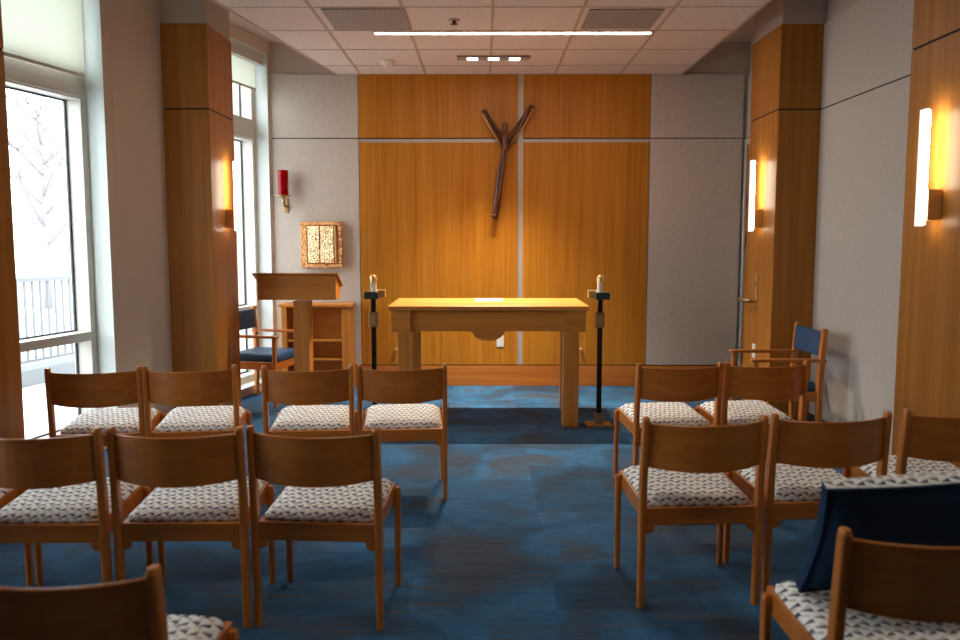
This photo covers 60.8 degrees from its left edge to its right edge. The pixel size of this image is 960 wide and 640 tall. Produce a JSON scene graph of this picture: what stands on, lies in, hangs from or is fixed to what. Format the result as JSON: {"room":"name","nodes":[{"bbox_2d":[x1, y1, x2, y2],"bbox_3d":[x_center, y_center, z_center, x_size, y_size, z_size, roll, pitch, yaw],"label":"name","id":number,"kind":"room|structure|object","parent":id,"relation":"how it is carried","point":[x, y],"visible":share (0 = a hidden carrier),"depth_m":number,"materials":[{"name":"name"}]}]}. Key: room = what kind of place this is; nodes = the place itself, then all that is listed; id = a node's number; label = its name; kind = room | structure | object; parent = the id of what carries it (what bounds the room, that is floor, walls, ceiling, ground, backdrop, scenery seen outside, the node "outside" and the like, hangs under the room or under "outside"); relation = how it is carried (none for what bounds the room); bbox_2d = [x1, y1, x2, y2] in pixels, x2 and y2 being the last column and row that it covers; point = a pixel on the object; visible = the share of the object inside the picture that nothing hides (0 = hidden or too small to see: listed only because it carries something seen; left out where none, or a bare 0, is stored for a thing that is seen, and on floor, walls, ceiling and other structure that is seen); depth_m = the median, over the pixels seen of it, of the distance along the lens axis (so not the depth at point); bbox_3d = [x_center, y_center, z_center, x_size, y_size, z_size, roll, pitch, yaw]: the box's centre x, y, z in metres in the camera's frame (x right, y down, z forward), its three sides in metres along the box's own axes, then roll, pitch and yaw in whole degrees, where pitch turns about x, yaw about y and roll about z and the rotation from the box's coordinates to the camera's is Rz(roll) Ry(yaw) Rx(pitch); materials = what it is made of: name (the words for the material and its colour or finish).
{"room":"house of worship","nodes":[
{"label":"house of worship","id":0,"kind":"room"},
{"bbox_2d":[15,262,77,438],"bbox_3d":[-31.377,-0.249,20.187,57.100,0.170,80.000,0,6,0],"label":"ground","id":1,"kind":"structure","parent":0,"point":[34,397],"depth_m":15.15,"materials":[{"name":"grey snow"}]},
{"bbox_2d":[6,88,67,308],"bbox_3d":[-10.234,-3.171,19.622,3.782,5.762,3.913,-3,6,-31],"label":"bare tree","id":2,"kind":"object","parent":1,"relation":"on","point":[43,220],"visible":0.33,"depth_m":19.29,"materials":[{"name":"grey plant"}]},
{"bbox_2d":[21,354,75,387],"bbox_3d":[-5.231,0.645,9.185,0.400,0.190,18.000,1,6,13],"label":"stone kerb","id":3,"kind":"object","parent":1,"relation":"on","point":[32,373],"visible":0.09,"depth_m":9.49,"materials":[{"name":"grey"}]},
{"bbox_2d":[16,275,74,363],"bbox_3d":[-5.231,0.028,9.125,0.060,0.970,18.000,1,6,13],"label":"terrace railing","id":4,"kind":"object","parent":3,"relation":"on","point":[31,280],"visible":0.13,"depth_m":9.64,"materials":[{"name":"white metal"}]},
{"bbox_2d":[100,0,274,449],"bbox_3d":[-3.380,-0.532,3.076,0.160,3.460,11.423,1,6,13],"label":"wall","id":5,"kind":"structure","parent":0,"point":[235,32],"depth_m":5.94,"materials":[{"name":"beige paint"}]},
{"bbox_2d":[0,0,24,438],"bbox_3d":[-2.850,-0.638,4.168,0.570,3.460,0.640,0,6,0],"label":"column","id":6,"kind":"structure","parent":5,"relation":"attached to","point":[11,395],"depth_m":4.43,"materials":[{"name":"brown wood"}]},
{"bbox_2d":[4,0,117,438],"bbox_3d":[-2.942,-0.730,5.307,0.297,3.260,1.240,1,6,13],"label":"window","id":7,"kind":"structure","parent":5,"relation":"in","point":[92,335],"depth_m":5.85,"materials":[{"name":"white paint"}]},
{"bbox_2d":[1,0,97,302],"bbox_3d":[-2.882,-1.203,5.247,0.100,2.290,1.216,1,6,13],"label":"roller blind","id":8,"kind":"object","parent":7,"relation":"attached to","point":[46,33],"visible":1,"depth_m":5.38,"materials":[{"name":"white fabric"}]},
{"bbox_2d":[108,0,241,415],"bbox_3d":[-2.418,-0.868,6.520,0.615,3.460,1.130,0,6,0],"label":"column","id":9,"kind":"structure","parent":5,"relation":"attached to","point":[171,60],"depth_m":6.39,"materials":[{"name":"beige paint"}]},
{"bbox_2d":[226,160,239,231],"bbox_3d":[-2.061,-1.030,6.820,0.097,0.585,0.090,0,6,0],"label":"wall sconce","id":10,"kind":"object","parent":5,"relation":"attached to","point":[232,215],"visible":1,"depth_m":6.80,"materials":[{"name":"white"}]},
{"bbox_2d":[230,37,273,389],"bbox_3d":[-2.394,-0.965,7.722,0.297,3.260,1.215,1,6,13],"label":"window","id":11,"kind":"structure","parent":5,"relation":"in","point":[251,128],"depth_m":8.25,"materials":[{"name":"white paint"}]},
{"bbox_2d":[230,40,262,90],"bbox_3d":[-2.334,-2.398,7.569,0.100,0.362,1.191,1,6,13],"label":"roller blind","id":12,"kind":"object","parent":11,"relation":"attached to","point":[244,59],"visible":0.4,"depth_m":7.85,"materials":[{"name":"white fabric"}]},
{"bbox_2d":[268,74,276,346],"bbox_3d":[-2.119,-0.887,8.336,0.044,3.145,0.042,0,6,0],"label":"trim","id":13,"kind":"structure","parent":5,"relation":"attached to","point":[268,74],"depth_m":8.28,"materials":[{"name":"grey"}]},
{"bbox_2d":[211,0,771,74],"bbox_3d":[-0.528,-1.950,3.059,5.052,0.006,10.264,0,6,0],"label":"trim","id":14,"kind":"structure","parent":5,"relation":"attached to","point":[492,7],"depth_m":6.51,"materials":[{"name":"beige metal"}]},
{"bbox_2d":[0,386,841,639],"bbox_3d":[-0.907,1.250,3.248,7.418,0.120,10.816,0,6,0],"label":"floor","id":15,"kind":"structure","parent":0,"point":[520,546],"depth_m":3.90,"materials":[{"name":"blue carpet"}]},
{"bbox_2d":[0,488,33,586],"bbox_3d":[-2.198,0.784,3.283,0.511,0.800,0.554,0,6,-2],"label":"wooden chair","id":16,"kind":"object","parent":15,"relation":"on","point":[7,496],"visible":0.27,"depth_m":3.54,"materials":[{"name":"brown wood"}]},
{"bbox_2d":[0,488,12,497],"bbox_3d":[-2.200,0.729,3.336,0.441,0.068,0.424,0,6,-2],"label":"seat cushion","id":17,"kind":"object","parent":16,"relation":"on","point":[4,492],"depth_m":3.43,"materials":[{"name":"fabric"}]},
{"bbox_2d":[0,427,153,585],"bbox_3d":[-1.678,0.783,3.296,0.511,0.800,0.554,0,6,-1],"label":"wooden chair","id":18,"kind":"object","parent":15,"relation":"on","point":[68,494],"visible":0.81,"depth_m":3.12,"materials":[{"name":"brown wood"}]},
{"bbox_2d":[0,477,138,523],"bbox_3d":[-1.678,0.728,3.348,0.441,0.068,0.424,0,6,-1],"label":"seat cushion","id":19,"kind":"object","parent":18,"relation":"on","point":[73,504],"depth_m":3.22,"materials":[{"name":"fabric"}]},
{"bbox_2d":[44,366,164,445],"bbox_3d":[-2.157,0.641,4.754,0.511,0.800,0.554,-1,6,-7],"label":"wooden chair","id":20,"kind":"object","parent":15,"relation":"on","point":[96,390],"visible":0.77,"depth_m":4.53,"materials":[{"name":"brown wood"}]},
{"bbox_2d":[60,408,157,433],"bbox_3d":[-2.164,0.585,4.806,0.441,0.068,0.424,-1,6,-7],"label":"seat cushion","id":21,"kind":"object","parent":20,"relation":"on","point":[124,420],"depth_m":4.70,"materials":[{"name":"fabric"}]},
{"bbox_2d":[0,564,238,639],"bbox_3d":[-0.931,0.909,2.012,0.511,0.800,0.554,0,6,4],"label":"wooden chair","id":22,"kind":"object","parent":15,"relation":"on","point":[134,609],"visible":1,"depth_m":1.73,"materials":[{"name":"brown wood"}]},
{"bbox_2d":[166,614,223,639],"bbox_3d":[-0.927,0.853,2.064,0.441,0.068,0.424,0,6,4],"label":"seat cushion","id":23,"kind":"object","parent":22,"relation":"on","point":[180,627],"depth_m":2.18,"materials":[{"name":"fabric"}]},
{"bbox_2d":[106,426,275,628],"bbox_3d":[-1.149,0.781,3.313,0.511,0.800,0.554,0,6,-1],"label":"wooden chair","id":24,"kind":"object","parent":15,"relation":"on","point":[201,483],"visible":0.91,"depth_m":3.13,"materials":[{"name":"brown wood"}]},
{"bbox_2d":[129,476,264,521],"bbox_3d":[-1.150,0.726,3.366,0.441,0.068,0.424,0,6,-1],"label":"seat cushion","id":25,"kind":"object","parent":24,"relation":"on","point":[218,502],"depth_m":3.22,"materials":[{"name":"fabric"}]},
{"bbox_2d":[142,365,250,491],"bbox_3d":[-1.645,0.635,4.811,0.511,0.800,0.554,-1,6,-7],"label":"wooden chair","id":26,"kind":"object","parent":15,"relation":"on","point":[191,389],"visible":0.78,"depth_m":4.59,"materials":[{"name":"brown wood"}]},
{"bbox_2d":[156,406,244,431],"bbox_3d":[-1.652,0.580,4.863,0.441,0.068,0.424,-1,6,-7],"label":"seat cushion","id":27,"kind":"object","parent":26,"relation":"on","point":[191,418],"depth_m":4.74,"materials":[{"name":"fabric"}]},
{"bbox_2d":[239,306,293,407],"bbox_3d":[-2.005,0.326,7.640,0.544,0.866,0.562,1,6,14],"label":"armchair","id":28,"kind":"object","parent":15,"relation":"on","point":[274,358],"visible":0.47,"depth_m":7.54,"materials":[{"name":"brown wood"}]},
{"bbox_2d":[240,347,293,361],"bbox_3d":[-1.990,0.323,7.636,0.475,0.083,0.466,1,6,14],"label":"seat cushion","id":29,"kind":"object","parent":28,"relation":"on","point":[256,354],"depth_m":7.45,"materials":[{"name":"blue fabric"}]},
{"bbox_2d":[252,273,342,405],"bbox_3d":[-1.577,0.192,7.184,0.733,1.220,0.290,0,6,0],"label":"lectern","id":30,"kind":"object","parent":15,"relation":"on","point":[303,288],"visible":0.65,"depth_m":7.02,"materials":[{"name":"brown wood"}]},
{"bbox_2d":[261,364,357,503],"bbox_3d":[-0.984,0.633,4.833,0.511,0.800,0.554,0,6,-4],"label":"wooden chair","id":31,"kind":"object","parent":15,"relation":"on","point":[308,389],"visible":0.66,"depth_m":4.62,"materials":[{"name":"brown wood"}]},
{"bbox_2d":[272,405,348,430],"bbox_3d":[-0.989,0.577,4.886,0.441,0.068,0.424,0,6,-4],"label":"seat cushion","id":32,"kind":"object","parent":31,"relation":"on","point":[304,417],"depth_m":4.77,"materials":[{"name":"fabric"}]},
{"bbox_2d":[278,302,356,386],"bbox_3d":[-1.629,0.262,8.282,0.732,0.868,0.282,0,6,0],"label":"base cabinet","id":33,"kind":"object","parent":15,"relation":"on","point":[333,322],"visible":0.62,"depth_m":8.35,"materials":[{"name":"brown wood"}]},
{"bbox_2d":[287,337,341,341],"bbox_3d":[-1.647,0.196,8.277,0.545,0.020,0.225,0,6,0],"label":"shelf","id":34,"kind":"object","parent":33,"relation":"attached to","point":[289,339],"depth_m":8.19,"materials":[{"name":"brown wood"}]},
{"bbox_2d":[313,356,341,360],"bbox_3d":[-1.647,0.387,8.296,0.545,0.020,0.225,0,6,0],"label":"shelf","id":35,"kind":"object","parent":33,"relation":"attached to","point":[315,358],"depth_m":8.21,"materials":[{"name":"brown wood"}]},
{"bbox_2d":[246,425,400,630],"bbox_3d":[-0.615,0.781,3.316,0.511,0.800,0.554,0,6,4],"label":"wooden chair","id":36,"kind":"object","parent":15,"relation":"on","point":[335,486],"visible":1,"depth_m":3.13,"materials":[{"name":"brown wood"}]},
{"bbox_2d":[265,478,391,522],"bbox_3d":[-0.611,0.726,3.368,0.441,0.068,0.424,0,6,4],"label":"seat cushion","id":37,"kind":"object","parent":36,"relation":"on","point":[354,503],"depth_m":3.23,"materials":[{"name":"fabric"}]},
{"bbox_2d":[364,275,385,405],"bbox_3d":[-0.861,0.243,6.658,0.210,1.222,0.180,0,6,0],"label":"candle stand","id":38,"kind":"object","parent":15,"relation":"on","point":[374,293],"visible":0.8,"depth_m":6.62,"materials":[{"name":"black metal"}]},
{"bbox_2d":[370,282,375,291],"bbox_3d":[-0.861,-0.270,6.608,0.050,0.083,0.050,0,6,0],"label":"candle","id":39,"kind":"object","parent":38,"relation":"on","point":[372,284],"depth_m":6.59,"materials":[{"name":"beige wax"}]},
{"bbox_2d":[357,363,446,499],"bbox_3d":[-0.458,0.629,4.871,0.511,0.800,0.554,0,6,-5],"label":"wooden chair","id":40,"kind":"object","parent":15,"relation":"on","point":[399,420],"visible":0.9,"depth_m":4.68,"materials":[{"name":"brown wood"}]},
{"bbox_2d":[365,404,440,428],"bbox_3d":[-0.463,0.574,4.923,0.441,0.068,0.424,0,6,-5],"label":"seat cushion","id":41,"kind":"object","parent":40,"relation":"on","point":[383,416],"depth_m":4.82,"materials":[{"name":"fabric"}]},
{"bbox_2d":[387,298,589,426],"bbox_3d":[0.068,0.335,6.963,1.600,0.980,0.905,0,6,0],"label":"altar table","id":42,"kind":"object","parent":15,"relation":"on","point":[487,321],"visible":0.9,"depth_m":6.53,"materials":[{"name":"brown wood"}]},
{"bbox_2d":[475,298,502,301],"bbox_3d":[0.076,-0.173,7.091,0.240,0.006,0.310,0,6,0],"label":"paper sheet","id":43,"kind":"object","parent":42,"relation":"on","point":[476,299],"visible":1,"depth_m":6.99,"materials":[{"name":"white paper"}]},
{"bbox_2d":[584,275,612,427],"bbox_3d":[0.962,0.249,6.592,0.210,1.222,0.180,0,6,0],"label":"candle stand","id":44,"kind":"object","parent":15,"relation":"on","point":[599,294],"visible":1,"depth_m":6.57,"materials":[{"name":"black metal"}]},
{"bbox_2d":[597,282,603,291],"bbox_3d":[0.962,-0.264,6.542,0.050,0.083,0.050,0,6,0],"label":"candle","id":45,"kind":"object","parent":44,"relation":"on","point":[600,285],"depth_m":6.52,"materials":[{"name":"beige wax"}]},
{"bbox_2d":[613,362,722,478],"bbox_3d":[1.123,0.624,4.921,0.511,0.800,0.554,-1,6,-6],"label":"wooden chair","id":46,"kind":"object","parent":15,"relation":"on","point":[674,387],"visible":0.84,"depth_m":4.70,"materials":[{"name":"brown wood"}]},
{"bbox_2d":[620,402,709,426],"bbox_3d":[1.117,0.569,4.974,0.441,0.068,0.424,-1,6,-6],"label":"seat cushion","id":47,"kind":"object","parent":46,"relation":"on","point":[671,413],"depth_m":4.91,"materials":[{"name":"fabric"}]},
{"bbox_2d":[614,414,768,608],"bbox_3d":[0.887,0.763,3.502,0.511,0.800,0.554,0,6,-4],"label":"wooden chair","id":48,"kind":"object","parent":15,"relation":"on","point":[680,475],"visible":1,"depth_m":3.32,"materials":[{"name":"brown wood"}]},
{"bbox_2d":[624,465,747,506],"bbox_3d":[0.883,0.708,3.555,0.441,0.068,0.424,0,6,-4],"label":"seat cushion","id":49,"kind":"object","parent":48,"relation":"on","point":[666,488],"depth_m":3.43,"materials":[{"name":"fabric"}]},
{"bbox_2d":[694,360,808,472],"bbox_3d":[1.641,0.619,4.982,0.511,0.800,0.554,-1,6,-7],"label":"wooden chair","id":50,"kind":"object","parent":15,"relation":"on","point":[758,384],"visible":0.68,"depth_m":4.74,"materials":[{"name":"brown wood"}]},
{"bbox_2d":[700,400,793,424],"bbox_3d":[1.634,0.563,5.034,0.441,0.068,0.424,-1,6,-7],"label":"seat cushion","id":51,"kind":"object","parent":50,"relation":"on","point":[739,411],"depth_m":4.98,"materials":[{"name":"fabric"}]},
{"bbox_2d":[729,321,827,421],"bbox_3d":[2.226,0.468,6.182,0.544,0.866,0.562,0,6,0],"label":"armchair","id":52,"kind":"object","parent":15,"relation":"on","point":[813,341],"visible":0.52,"depth_m":5.94,"materials":[{"name":"brown wood"}]},
{"bbox_2d":[807,379,814,391],"bbox_3d":[2.210,0.465,6.181,0.475,0.083,0.466,0,6,0],"label":"seat cushion","id":53,"kind":"object","parent":52,"relation":"on","point":[811,385],"depth_m":5.95,"materials":[{"name":"blue fabric"}]},
{"bbox_2d":[723,410,891,593],"bbox_3d":[1.416,0.756,3.573,0.511,0.800,0.554,-1,6,-6],"label":"wooden chair","id":54,"kind":"object","parent":15,"relation":"on","point":[800,454],"visible":0.65,"depth_m":3.35,"materials":[{"name":"brown wood"}]},
{"bbox_2d":[738,461,846,501],"bbox_3d":[1.410,0.701,3.625,0.441,0.068,0.424,-1,6,-6],"label":"seat cushion","id":55,"kind":"object","parent":54,"relation":"on","point":[792,483],"depth_m":3.55,"materials":[{"name":"fabric"}]},
{"bbox_2d":[759,526,959,639],"bbox_3d":[1.119,0.886,2.243,0.511,0.800,0.554,0,6,-3],"label":"wooden chair","id":56,"kind":"object","parent":15,"relation":"on","point":[879,590],"visible":0.98,"depth_m":2.00,"materials":[{"name":"brown wood"}]},
{"bbox_2d":[775,581,959,639],"bbox_3d":[1.115,0.831,2.295,0.441,0.068,0.424,0,6,-3],"label":"seat cushion","id":57,"kind":"object","parent":56,"relation":"on","point":[806,614],"depth_m":2.23,"materials":[{"name":"fabric"}]},
{"bbox_2d":[794,471,959,592],"bbox_3d":[1.172,0.594,2.287,0.541,0.412,0.256,0,6,-3],"label":"throw pillow","id":58,"kind":"object","parent":56,"relation":"on","point":[919,509],"visible":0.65,"depth_m":2.17,"materials":[{"name":"blue fabric"}]},
{"bbox_2d":[842,408,959,477],"bbox_3d":[1.998,0.748,3.662,0.511,0.800,0.554,-1,6,-5],"label":"wooden chair","id":59,"kind":"object","parent":15,"relation":"on","point":[926,444],"visible":0.41,"depth_m":3.41,"materials":[{"name":"brown wood"}]},
{"bbox_2d":[858,455,959,475],"bbox_3d":[1.993,0.692,3.714,0.441,0.068,0.424,-1,6,-5],"label":"seat cushion","id":60,"kind":"object","parent":59,"relation":"on","point":[914,465],"depth_m":3.73,"materials":[{"name":"fabric"}]},
{"bbox_2d":[232,42,750,371],"bbox_3d":[0.151,-1.102,8.398,5.440,3.560,0.200,0,6,0],"label":"wall","id":61,"kind":"structure","parent":0,"point":[635,181],"depth_m":8.28,"materials":[{"name":"beige paint"}]},
{"bbox_2d":[274,170,291,212],"bbox_3d":[-1.965,-1.283,8.189,0.174,0.422,0.197,0,6,0],"label":"sanctuary lamp","id":62,"kind":"object","parent":61,"relation":"attached to","point":[282,175],"visible":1,"depth_m":8.13,"materials":[{"name":"red glass"}]},
{"bbox_2d":[300,222,342,267],"bbox_3d":[-1.601,-0.763,8.289,0.430,0.463,0.097,0,6,0],"label":"tabernacle","id":63,"kind":"object","parent":61,"relation":"attached to","point":[321,242],"visible":1,"depth_m":8.26,"materials":[{"name":"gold metal"}]},
{"bbox_2d":[277,366,723,385],"bbox_3d":[0.286,0.575,8.469,4.770,0.208,0.028,0,6,0],"label":"baseboard","id":64,"kind":"structure","parent":61,"relation":"attached to","point":[456,375],"depth_m":8.45,"materials":[{"name":"brown wood"}]},
{"bbox_2d":[497,335,503,346],"bbox_3d":[0.209,0.217,8.421,0.074,0.120,0.010,0,6,0],"label":"power outlet","id":65,"kind":"object","parent":61,"relation":"attached to","point":[500,342],"visible":0.82,"depth_m":8.42,"materials":[{"name":"white plastic"}]},
{"bbox_2d":[482,104,533,218],"bbox_3d":[0.278,-1.577,8.175,0.526,1.138,0.137,0,6,0],"label":"crucifix","id":66,"kind":"object","parent":61,"relation":"attached to","point":[505,144],"visible":1,"depth_m":8.14,"materials":[{"name":"brown wood"}]},
{"bbox_2d":[355,364,737,365],"bbox_3d":[0.286,0.465,8.463,4.770,0.012,0.018,0,6,0],"label":"trim","id":67,"kind":"structure","parent":61,"relation":"attached to","point":[362,364],"depth_m":8.45,"materials":[{"name":"black wood"}]},
{"bbox_2d":[215,0,767,73],"bbox_3d":[-0.529,-1.954,3.059,5.051,0.004,10.265,0,6,0],"label":"ceiling","id":68,"kind":"structure","parent":0,"point":[682,18],"depth_m":6.75,"materials":[{"name":"tile"}]},
{"bbox_2d":[321,9,411,30],"bbox_3d":[-0.837,-2.247,6.139,0.600,0.006,0.600,0,6,0],"label":"ceiling vent","id":69,"kind":"object","parent":68,"relation":"in","point":[340,19],"visible":1,"depth_m":6.11,"materials":[{"name":"grey metal"}]},
{"bbox_2d":[380,59,393,66],"bbox_3d":[-0.857,-2.361,7.549,0.130,0.057,0.130,0,6,0],"label":"smoke detector","id":70,"kind":"object","parent":68,"relation":"attached to","point":[385,62],"visible":1,"depth_m":7.50,"materials":[{"name":"white plastic"}]},
{"bbox_2d":[448,18,459,24],"bbox_3d":[-0.195,-2.235,6.143,0.090,0.034,0.090,0,6,0],"label":"sprinkler head","id":71,"kind":"object","parent":68,"relation":"attached to","point":[453,20],"visible":1,"depth_m":6.13},
{"bbox_2d":[457,55,529,59],"bbox_3d":[0.122,-2.362,7.385,0.660,0.023,0.116,0,6,0],"label":"recessed light","id":72,"kind":"object","parent":68,"relation":"in","point":[459,57],"visible":1,"depth_m":7.33,"materials":[{"name":"beige"}]},
{"bbox_2d":[372,31,653,34],"bbox_3d":[0.260,-2.287,6.528,2.230,0.008,0.090,0,6,0],"label":"recessed light","id":73,"kind":"object","parent":68,"relation":"in","point":[373,32],"visible":1,"depth_m":6.52,"materials":[{"name":"beige plastic"}]},
{"bbox_2d":[375,32,650,33],"bbox_3d":[0.260,-2.287,6.528,2.200,0.005,0.054,0,6,0],"label":"diffuser","id":74,"kind":"object","parent":73,"relation":"attached to","point":[375,32],"depth_m":6.52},
{"bbox_2d":[581,9,664,28],"bbox_3d":[1.053,-2.244,6.117,0.540,0.006,0.540,0,6,0],"label":"ceiling vent","id":75,"kind":"object","parent":68,"relation":"in","point":[595,18],"visible":1,"depth_m":6.08,"materials":[{"name":"beige metal"}]},
{"bbox_2d":[746,0,913,454],"bbox_3d":[2.752,-0.587,3.131,0.200,3.560,10.766,0,6,0],"label":"wall","id":76,"kind":"structure","parent":0,"point":[867,44],"depth_m":5.73,"materials":[{"name":"beige paint"}]},
{"bbox_2d":[229,11,754,41],"bbox_3d":[-0.972,-2.305,2.926,7.648,0.100,10.866,0,6,0],"label":"trim","id":77,"kind":"structure","parent":76,"relation":"attached to","point":[746,32],"depth_m":7.74,"materials":[{"name":"beige paint"}]},
{"bbox_2d":[738,138,749,366],"bbox_3d":[2.664,-0.509,7.780,0.069,2.500,1.085,0,6,0],"label":"door","id":78,"kind":"structure","parent":76,"relation":"in","point":[747,141],"depth_m":8.24,"materials":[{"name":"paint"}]},
{"bbox_2d":[737,275,757,306],"bbox_3d":[2.285,-0.257,6.999,0.102,0.270,0.243,0,6,0],"label":"door handle","id":79,"kind":"object","parent":78,"relation":"attached to","point":[746,300],"visible":1,"depth_m":6.90,"materials":[{"name":"gold metal"}]},
{"bbox_2d":[752,343,755,357],"bbox_3d":[2.330,0.263,6.980,0.010,0.120,0.072,0,6,0],"label":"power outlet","id":80,"kind":"object","parent":76,"relation":"attached to","point":[753,345],"visible":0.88,"depth_m":6.97,"materials":[{"name":"white plastic"}]},
{"bbox_2d":[748,160,762,231],"bbox_3d":[2.287,-1.027,6.784,0.097,0.585,0.090,0,6,0],"label":"wall sconce","id":81,"kind":"object","parent":76,"relation":"attached to","point":[755,216],"visible":1,"depth_m":6.76,"materials":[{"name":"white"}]},
{"bbox_2d":[742,0,826,420],"bbox_3d":[2.515,-0.897,6.816,0.360,3.460,0.680,0,6,0],"label":"column","id":82,"kind":"structure","parent":76,"relation":"attached to","point":[787,58],"depth_m":6.51,"materials":[{"name":"wood"}]},
{"bbox_2d":[808,414,825,421],"bbox_3d":[2.662,1.201,2.619,0.034,0.100,9.400,0,6,0],"label":"baseboard","id":83,"kind":"structure","parent":76,"relation":"attached to","point":[811,417],"depth_m":6.57,"materials":[{"name":"black"}]},
{"bbox_2d":[892,0,959,467],"bbox_3d":[2.505,-0.638,4.161,0.360,3.460,0.665,0,6,0],"label":"column","id":84,"kind":"structure","parent":76,"relation":"attached to","point":[927,377],"depth_m":4.19,"materials":[{"name":"wood"}]},
{"bbox_2d":[914,108,942,225],"bbox_3d":[2.277,-0.769,4.146,0.097,0.585,0.090,0,6,0],"label":"wall sconce","id":85,"kind":"object","parent":76,"relation":"attached to","point":[928,202],"visible":1,"depth_m":4.12,"materials":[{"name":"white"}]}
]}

